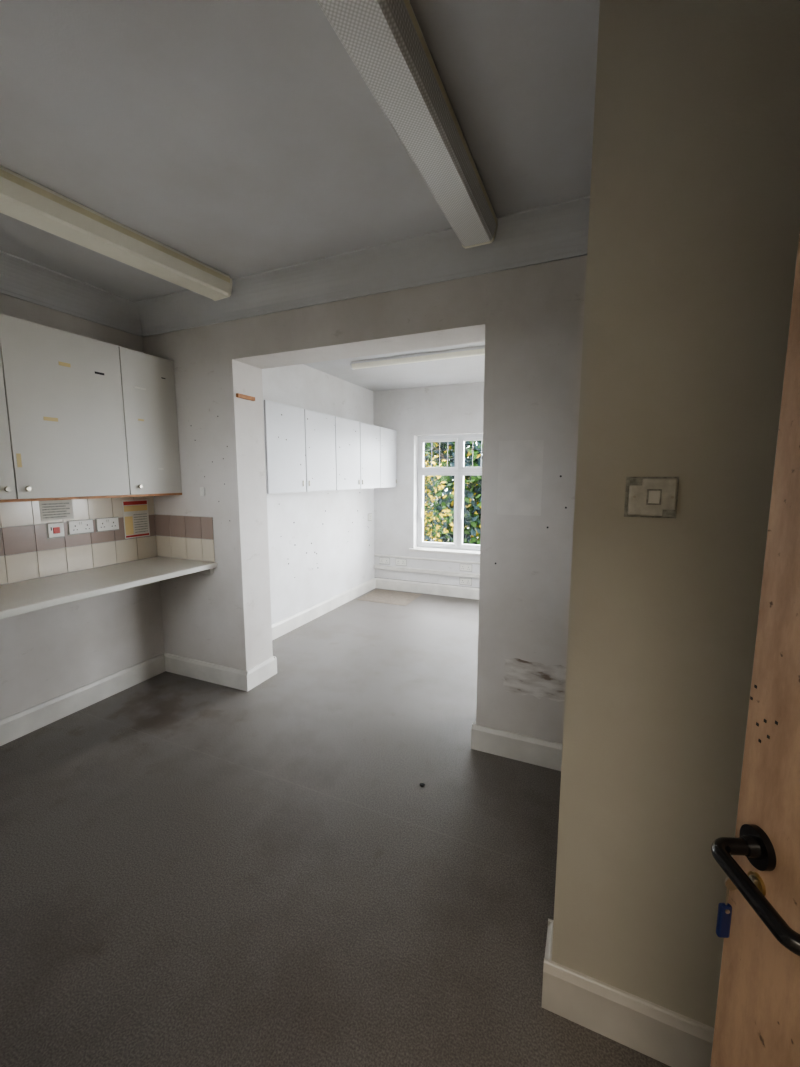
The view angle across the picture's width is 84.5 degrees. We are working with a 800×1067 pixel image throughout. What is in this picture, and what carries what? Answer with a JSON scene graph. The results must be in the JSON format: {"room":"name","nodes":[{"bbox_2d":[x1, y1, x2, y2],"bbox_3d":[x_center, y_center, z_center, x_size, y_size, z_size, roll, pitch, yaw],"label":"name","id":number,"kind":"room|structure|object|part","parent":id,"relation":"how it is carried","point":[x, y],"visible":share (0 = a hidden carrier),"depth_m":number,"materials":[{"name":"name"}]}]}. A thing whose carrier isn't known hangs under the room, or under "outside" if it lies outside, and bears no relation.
{"room":"empty utility room","nodes":[
{"label":"empty utility room","id":0,"kind":"room"},
{"bbox_2d":[0,293,374,719],"bbox_3d":[-1.946,-0.184,2.814,0.480,2.650,7.400,3,8,23],"label":"wall","id":1,"kind":"structure","parent":0,"point":[46,654],"depth_m":3.35,"materials":[{"name":"white paint"}]},
{"bbox_2d":[0,250,141,336],"bbox_3d":[-2.229,-1.340,2.037,0.160,0.160,2.330,3,8,23],"label":"crown molding","id":2,"kind":"structure","parent":1,"relation":"attached to","point":[22,279],"depth_m":2.62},
{"bbox_2d":[0,496,156,584],"bbox_3d":[-2.251,0.061,2.359,0.006,0.469,2.072,3,8,23],"label":"tile backsplash","id":3,"kind":"structure","parent":1,"relation":"attached to","point":[26,552],"depth_m":2.73,"materials":[{"name":"tile"}]},
{"bbox_2d":[46,522,64,538],"bbox_3d":[-2.095,-0.019,2.680,0.015,0.097,0.096,3,8,23],"label":"switch","id":4,"kind":"object","parent":3,"relation":"attached to","point":[55,529],"visible":1,"depth_m":2.67,"materials":[{"name":"white plastic"}]},
{"bbox_2d":[39,500,73,520],"bbox_3d":[-2.092,-0.142,2.686,0.003,0.120,0.180,3,8,23],"label":"card","id":5,"kind":"object","parent":3,"relation":"attached to","point":[54,509],"visible":0.98,"depth_m":2.68,"materials":[{"name":"paper"}]},
{"bbox_2d":[67,519,93,535],"bbox_3d":[-2.037,-0.041,2.812,0.014,0.093,0.156,3,8,23],"label":"double socket","id":6,"kind":"object","parent":3,"relation":"attached to","point":[85,526],"visible":1,"depth_m":2.80,"materials":[{"name":"white plastic"}]},
{"bbox_2d":[95,517,118,532],"bbox_3d":[-1.969,-0.061,2.966,0.014,0.093,0.156,3,8,23],"label":"double socket","id":7,"kind":"object","parent":3,"relation":"attached to","point":[109,523],"visible":1,"depth_m":2.96,"materials":[{"name":"white plastic"}]},
{"bbox_2d":[122,499,149,538],"bbox_3d":[-1.890,-0.107,3.157,0.003,0.270,0.190,3,8,23],"label":"poster","id":8,"kind":"object","parent":3,"relation":"attached to","point":[135,512],"visible":1,"depth_m":3.15,"materials":[{"name":"paper"}]},
{"bbox_3d":[-1.889,-0.100,3.157,0.001,0.205,0.176,3,8,23],"label":"yellow panel","id":9,"kind":"part","parent":8,"relation":"part of","materials":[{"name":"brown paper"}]},
{"bbox_2d":[0,654,165,745],"bbox_3d":[-2.297,1.138,2.373,0.020,0.140,2.310,3,8,23],"label":"baseboard","id":10,"kind":"structure","parent":1,"relation":"attached to","point":[17,725],"depth_m":2.83,"materials":[{"name":"white wood"}]},
{"bbox_2d":[0,313,181,502],"bbox_3d":[-2.127,-0.613,2.156,0.325,0.921,2.198,3,8,23],"label":"upper cabinet","id":11,"kind":"object","parent":1,"relation":"attached to","point":[81,417],"depth_m":2.51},
{"bbox_2d":[0,557,216,618],"bbox_3d":[-1.978,0.351,2.280,0.599,0.084,2.079,3,8,23],"label":"countertop","id":12,"kind":"structure","parent":1,"relation":"attached to","point":[17,598],"depth_m":2.53,"materials":[{"name":"laminate"}]},
{"bbox_2d":[272,578,374,639],"bbox_3d":[-0.874,0.828,4.787,0.020,0.140,2.650,3,8,23],"label":"baseboard","id":13,"kind":"structure","parent":1,"relation":"attached to","point":[284,626],"depth_m":4.75,"materials":[{"name":"white wood"}]},
{"bbox_2d":[0,0,599,390],"bbox_3d":[0.099,-1.466,1.804,5.000,0.250,7.500,3,8,23],"label":"ceiling","id":14,"kind":"structure","parent":0,"point":[241,138],"depth_m":1.46,"materials":[{"name":"white paint"}]},
{"bbox_2d":[0,166,231,300],"bbox_3d":[-1.485,-1.335,1.808,0.180,0.106,1.800,4,8,29],"label":"light","id":15,"kind":"object","parent":14,"relation":"attached to","point":[25,200],"visible":1,"depth_m":1.97,"materials":[{"name":"white plastic"}]},
{"bbox_2d":[316,0,497,248],"bbox_3d":[-0.017,-1.255,1.180,0.173,0.106,1.800,3,8,24],"label":"light","id":16,"kind":"object","parent":14,"relation":"attached to","point":[385,41],"visible":1,"depth_m":1.25,"materials":[{"name":"white plastic"}]},
{"bbox_2d":[350,346,484,369],"bbox_3d":[0.225,-1.584,3.967,1.500,0.061,0.093,3,8,23],"label":"light","id":17,"kind":"object","parent":14,"relation":"attached to","point":[472,351],"visible":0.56,"depth_m":3.95,"materials":[{"name":"white plastic"}]},
{"bbox_2d":[263,400,396,493],"bbox_3d":[-0.685,-0.822,4.607,0.341,0.720,2.478,3,8,23],"label":"upper cabinet","id":18,"kind":"object","parent":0,"point":[306,450],"depth_m":4.12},
{"bbox_2d":[0,588,670,1066],"bbox_3d":[0.099,1.311,2.160,5.000,0.150,7.500,3,8,23],"label":"floor","id":19,"kind":"structure","parent":0,"point":[194,872],"depth_m":1.70,"materials":[{"name":"plastic"}]},
{"bbox_2d":[143,274,486,670],"bbox_3d":[0.327,-0.144,2.500,4.600,2.650,0.280,3,8,23],"label":"wall partition","id":20,"kind":"structure","parent":19,"relation":"on","point":[223,617],"depth_m":2.99,"materials":[{"name":"white paint"}]},
{"bbox_2d":[155,514,214,561],"bbox_3d":[-1.572,0.029,3.200,0.580,0.320,0.006,3,8,23],"label":"tile backsplash","id":21,"kind":"structure","parent":20,"relation":"attached to","point":[177,536],"depth_m":3.19,"materials":[{"name":"tile"}]},
{"bbox_2d":[200,487,204,495],"bbox_3d":[-1.380,-0.293,3.073,0.040,0.060,0.010,3,8,23],"label":"blank plate","id":22,"kind":"object","parent":20,"relation":"attached to","point":[202,489],"visible":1,"depth_m":3.07,"materials":[{"name":"white plastic"}]},
{"bbox_2d":[164,653,276,691],"bbox_3d":[-1.395,1.005,3.406,0.840,0.140,0.320,3,8,23],"label":"baseboard","id":23,"kind":"structure","parent":20,"relation":"attached to","point":[239,679],"depth_m":3.24,"materials":[{"name":"white wood"}]},
{"bbox_2d":[476,255,586,743],"bbox_3d":[1.400,0.018,1.886,2.130,2.485,0.015,3,8,23],"label":"wall","id":24,"kind":"structure","parent":20,"relation":"attached to","point":[534,321],"depth_m":2.17,"materials":[{"name":"white paint"}]},
{"bbox_2d":[471,720,561,770],"bbox_3d":[1.447,1.164,2.166,2.150,0.140,0.335,3,8,23],"label":"baseboard","id":25,"kind":"structure","parent":24,"relation":"attached to","point":[532,750],"depth_m":2.34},
{"bbox_2d":[497,440,543,515],"bbox_3d":[0.597,-0.276,2.193,0.216,0.370,0.001,3,8,23],"label":"wall panel","id":26,"kind":"object","parent":24,"relation":"attached to","point":[520,462],"depth_m":2.19,"materials":[{"name":"white paint"}]},
{"bbox_2d":[357,589,421,605],"bbox_3d":[-0.123,0.799,5.547,0.650,0.006,0.560,3,8,23],"label":"access cover","id":27,"kind":"object","parent":19,"relation":"on","point":[378,595],"visible":1,"depth_m":5.51,"materials":[{"name":"plastic"}]},
{"bbox_2d":[710,232,799,1066],"bbox_3d":[0.498,0.435,0.269,0.042,2.052,0.752,0,7,3],"label":"leaf","id":28,"kind":"object","parent":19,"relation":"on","point":[757,1020],"visible":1,"depth_m":0.58,"materials":[{"name":"brown wood"}]},
{"bbox_2d":[716,903,731,937],"bbox_3d":[0.452,0.539,0.614,0.016,0.050,0.008,0,7,2],"label":"tag","id":29,"kind":"object","parent":28,"relation":"attached to","point":[723,924],"visible":1,"depth_m":0.61,"materials":[{"name":"blue plastic"}]},
{"bbox_2d":[711,837,799,955],"bbox_3d":[0.452,0.435,0.535,0.073,0.020,0.153,0,7,3],"label":"lever","id":30,"kind":"object","parent":28,"relation":"attached to","point":[722,848],"visible":1,"depth_m":0.53,"materials":[{"name":"black metal"}]},
{"bbox_2d":[747,871,765,895],"bbox_3d":[0.490,0.481,0.604,0.004,0.028,0.028,0,7,2],"label":"escutcheon","id":31,"kind":"object","parent":28,"relation":"attached to","point":[761,886],"visible":0.59,"depth_m":0.60,"materials":[{"name":"gold metal"}]},
{"bbox_2d":[749,875,757,886],"bbox_3d":[0.485,0.482,0.605,0.007,0.022,0.010,0,7,3],"label":"cylinder","id":32,"kind":"object","parent":31,"relation":"attached to","point":[753,878],"visible":0.49,"depth_m":0.60,"materials":[{"name":"silver metal"}]},
{"bbox_2d":[740,824,775,870],"bbox_3d":[0.487,0.427,0.600,0.010,0.052,0.052,0,7,3],"label":"rose","id":33,"kind":"object","parent":28,"relation":"attached to","point":[767,862],"visible":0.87,"depth_m":0.58,"materials":[{"name":"black metal"}]},
{"bbox_2d":[739,834,761,859],"bbox_3d":[0.477,0.427,0.600,0.014,0.030,0.030,0,7,3],"label":"rose collar","id":34,"kind":"object","parent":33,"relation":"attached to","point":[755,853],"depth_m":0.59,"materials":[{"name":"black metal"}]},
{"bbox_2d":[750,684,777,742],"bbox_3d":[0.492,0.249,0.597,0.001,0.074,0.049,0,7,3],"label":"screw holes","id":35,"kind":"object","parent":28,"relation":"attached to","point":[755,686],"visible":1,"depth_m":0.60,"materials":[{"name":"grey"}]},
{"bbox_2d":[135,195,589,336],"bbox_3d":[0.239,-1.353,2.142,4.600,0.160,0.160,3,8,23],"label":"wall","id":36,"kind":"structure","parent":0,"point":[557,231],"depth_m":2.30,"materials":[{"name":"white paint"}]},
{"bbox_2d":[195,416,566,577],"bbox_3d":[0.201,-0.210,3.941,2.558,1.399,2.846,3,8,23],"label":"screw holes","id":37,"kind":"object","parent":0,"point":[217,416],"depth_m":4.31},
{"bbox_2d":[236,393,254,400],"bbox_3d":[-1.036,-0.916,2.957,0.020,0.025,0.160,3,8,23],"label":"batten","id":38,"kind":"object","parent":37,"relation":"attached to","point":[238,395],"visible":1,"depth_m":2.94,"materials":[{"name":"brown wood"}]},
{"bbox_2d":[373,382,483,587],"bbox_3d":[1.662,-0.455,5.123,4.270,2.600,0.250,3,8,23],"label":"wall","id":39,"kind":"structure","parent":0,"point":[455,409],"depth_m":5.61,"materials":[{"name":"white paint"}]},
{"bbox_2d":[379,557,389,564],"bbox_3d":[-0.210,0.369,5.908,0.156,0.091,0.014,3,8,23],"label":"double socket","id":40,"kind":"object","parent":39,"relation":"attached to","point":[382,560],"visible":1,"depth_m":5.91,"materials":[{"name":"white plastic"}]},
{"bbox_3d":[-0.209,0.367,5.910,0.146,0.080,0.010,3,8,23],"label":"plate","id":41,"kind":"part","parent":40,"relation":"part of","materials":[{"name":"white plastic"}]},
{"bbox_2d":[396,559,405,565],"bbox_3d":[0.010,0.381,5.813,0.156,0.091,0.014,3,8,23],"label":"double socket","id":42,"kind":"object","parent":39,"relation":"attached to","point":[401,562],"visible":1,"depth_m":5.81,"materials":[{"name":"white plastic"}]},
{"bbox_2d":[375,556,477,587],"bbox_3d":[0.694,0.509,5.533,2.270,0.305,0.004,3,8,23],"label":"trim","id":43,"kind":"structure","parent":39,"relation":"attached to","point":[379,556],"depth_m":5.70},
{"bbox_2d":[374,565,479,577],"bbox_3d":[0.642,0.505,5.539,2.170,0.050,0.035,3,8,23],"label":"trunking","id":44,"kind":"object","parent":39,"relation":"attached to","point":[460,574],"depth_m":5.65,"materials":[{"name":"white plastic"}]},
{"bbox_2d":[374,554,479,563],"bbox_3d":[0.691,0.348,5.505,2.270,0.020,0.020,3,8,23],"label":"trunking","id":45,"kind":"object","parent":39,"relation":"attached to","point":[374,554],"depth_m":5.64,"materials":[{"name":"white plastic"}]},
{"bbox_2d":[375,578,478,599],"bbox_3d":[1.608,0.781,5.157,4.270,0.140,0.020,3,8,23],"label":"baseboard","id":46,"kind":"structure","parent":39,"relation":"attached to","point":[390,584],"depth_m":5.68,"materials":[{"name":"white wood"}]},
{"bbox_2d":[409,547,479,555],"bbox_3d":[0.948,0.244,5.428,1.750,0.036,0.170,3,8,23],"label":"window sill","id":47,"kind":"structure","parent":39,"relation":"attached to","point":[417,549],"depth_m":5.53,"materials":[{"name":"white wood"}]},
{"bbox_2d":[417,434,482,550],"bbox_3d":[0.985,-0.493,5.421,1.650,1.440,0.102,3,8,23],"label":"window","id":48,"kind":"structure","parent":39,"relation":"in","point":[458,471],"depth_m":5.57,"materials":[{"name":"plastic"}]},
{"bbox_2d":[420,437,482,547],"bbox_3d":[0.988,-0.494,5.428,1.560,1.350,0.057,3,8,23],"label":"sash","id":49,"kind":"object","parent":48,"relation":"attached to","point":[463,440],"depth_m":5.55,"materials":[{"name":"white wood"}]},
{"bbox_2d":[424,440,481,466],"bbox_3d":[0.991,-0.975,5.372,1.496,0.317,0.016,3,8,23],"label":"lead","id":50,"kind":"object","parent":48,"relation":"attached to","point":[472,449],"depth_m":5.54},
{"bbox_2d":[459,577,471,585],"bbox_3d":[0.816,0.599,5.486,0.156,0.091,0.014,3,8,23],"label":"double socket","id":51,"kind":"object","parent":39,"relation":"attached to","point":[463,581],"visible":1,"depth_m":5.48,"materials":[{"name":"white plastic"}]},
{"bbox_3d":[0.817,0.598,5.487,0.146,0.080,0.010,3,8,23],"label":"plate","id":52,"kind":"part","parent":51,"relation":"part of","materials":[{"name":"white plastic"}]},
{"bbox_2d":[460,564,471,571],"bbox_3d":[0.816,0.426,5.463,0.156,0.091,0.014,3,8,23],"label":"double socket","id":53,"kind":"object","parent":39,"relation":"attached to","point":[463,567],"visible":1,"depth_m":5.46,"materials":[{"name":"white plastic"}]},
{"bbox_2d":[503,658,565,701],"bbox_3d":[0.723,0.759,2.269,0.380,0.202,0.001,3,8,23],"label":"scuff mark","id":54,"kind":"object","parent":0,"point":[536,679],"depth_m":2.28,"materials":[{"name":"grey paint"}]},
{"bbox_2d":[552,0,799,1027],"bbox_3d":[1.204,0.071,0.824,1.640,2.650,0.115,3,8,23],"label":"wall","id":55,"kind":"structure","parent":0,"point":[694,228],"depth_m":0.99,"materials":[{"name":"white paint"}]},
{"bbox_2d":[541,918,713,1066],"bbox_3d":[1.195,1.315,0.987,1.660,0.140,0.155,3,8,23],"label":"baseboard","id":56,"kind":"structure","parent":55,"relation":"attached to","point":[671,1038],"depth_m":1.17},
{"bbox_2d":[624,477,678,517],"bbox_3d":[0.575,-0.083,1.007,0.106,0.094,0.020,3,8,23],"label":"light switch","id":57,"kind":"object","parent":55,"relation":"attached to","point":[649,497],"visible":1,"depth_m":1.00,"materials":[{"name":"grey paint"}]},
{"bbox_3d":[0.579,-0.083,1.003,0.030,0.036,0.002,3,8,23],"label":"rocker frame","id":58,"kind":"part","parent":57,"relation":"part of","materials":[{"name":"grey paint"}]},
{"bbox_2d":[725,885,728,904],"bbox_3d":[0.452,0.500,0.608,0.002,0.034,0.002,0,7,2],"label":"ring","id":59,"kind":"object","parent":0,"point":[727,889],"depth_m":0.61,"materials":[{"name":"silver metal"}]},
{"bbox_2d":[724,877,736,889],"bbox_3d":[0.458,0.481,0.606,0.020,0.020,0.002,0,7,3],"label":"bow","id":60,"kind":"object","parent":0,"point":[727,882],"depth_m":0.61,"materials":[{"name":"metal"}]},
{"label":"outside","id":61,"kind":"structure","parent":0,"visible":0},
{"bbox_3d":[5.004,0.578,11.622,60.000,0.100,65.000,3,8,23],"label":"ground","id":62,"kind":"structure","parent":61,"visible":0},
{"bbox_2d":[424,443,453,542],"bbox_3d":[-0.033,-0.428,8.728,2.554,2.624,1.517,3,8,23],"label":"bush","id":63,"kind":"object","parent":62,"relation":"on","point":[428,478],"visible":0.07,"depth_m":8.37,"materials":[{"name":"green plant"}]},
{"bbox_2d":[424,443,481,499],"bbox_3d":[0.318,-4.101,16.560,9.278,7.920,3.615,4,8,30],"label":"tree","id":64,"kind":"object","parent":62,"relation":"on","point":[433,452],"visible":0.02,"depth_m":15.60,"materials":[{"name":"green plant"}]},
{"bbox_2d":[424,441,482,544],"bbox_3d":[1.686,-2.408,11.276,6.312,5.903,3.449,1,7,9],"label":"tree","id":65,"kind":"object","parent":62,"relation":"on","point":[472,508],"visible":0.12,"depth_m":10.94,"materials":[{"name":"green plant"}]}
]}

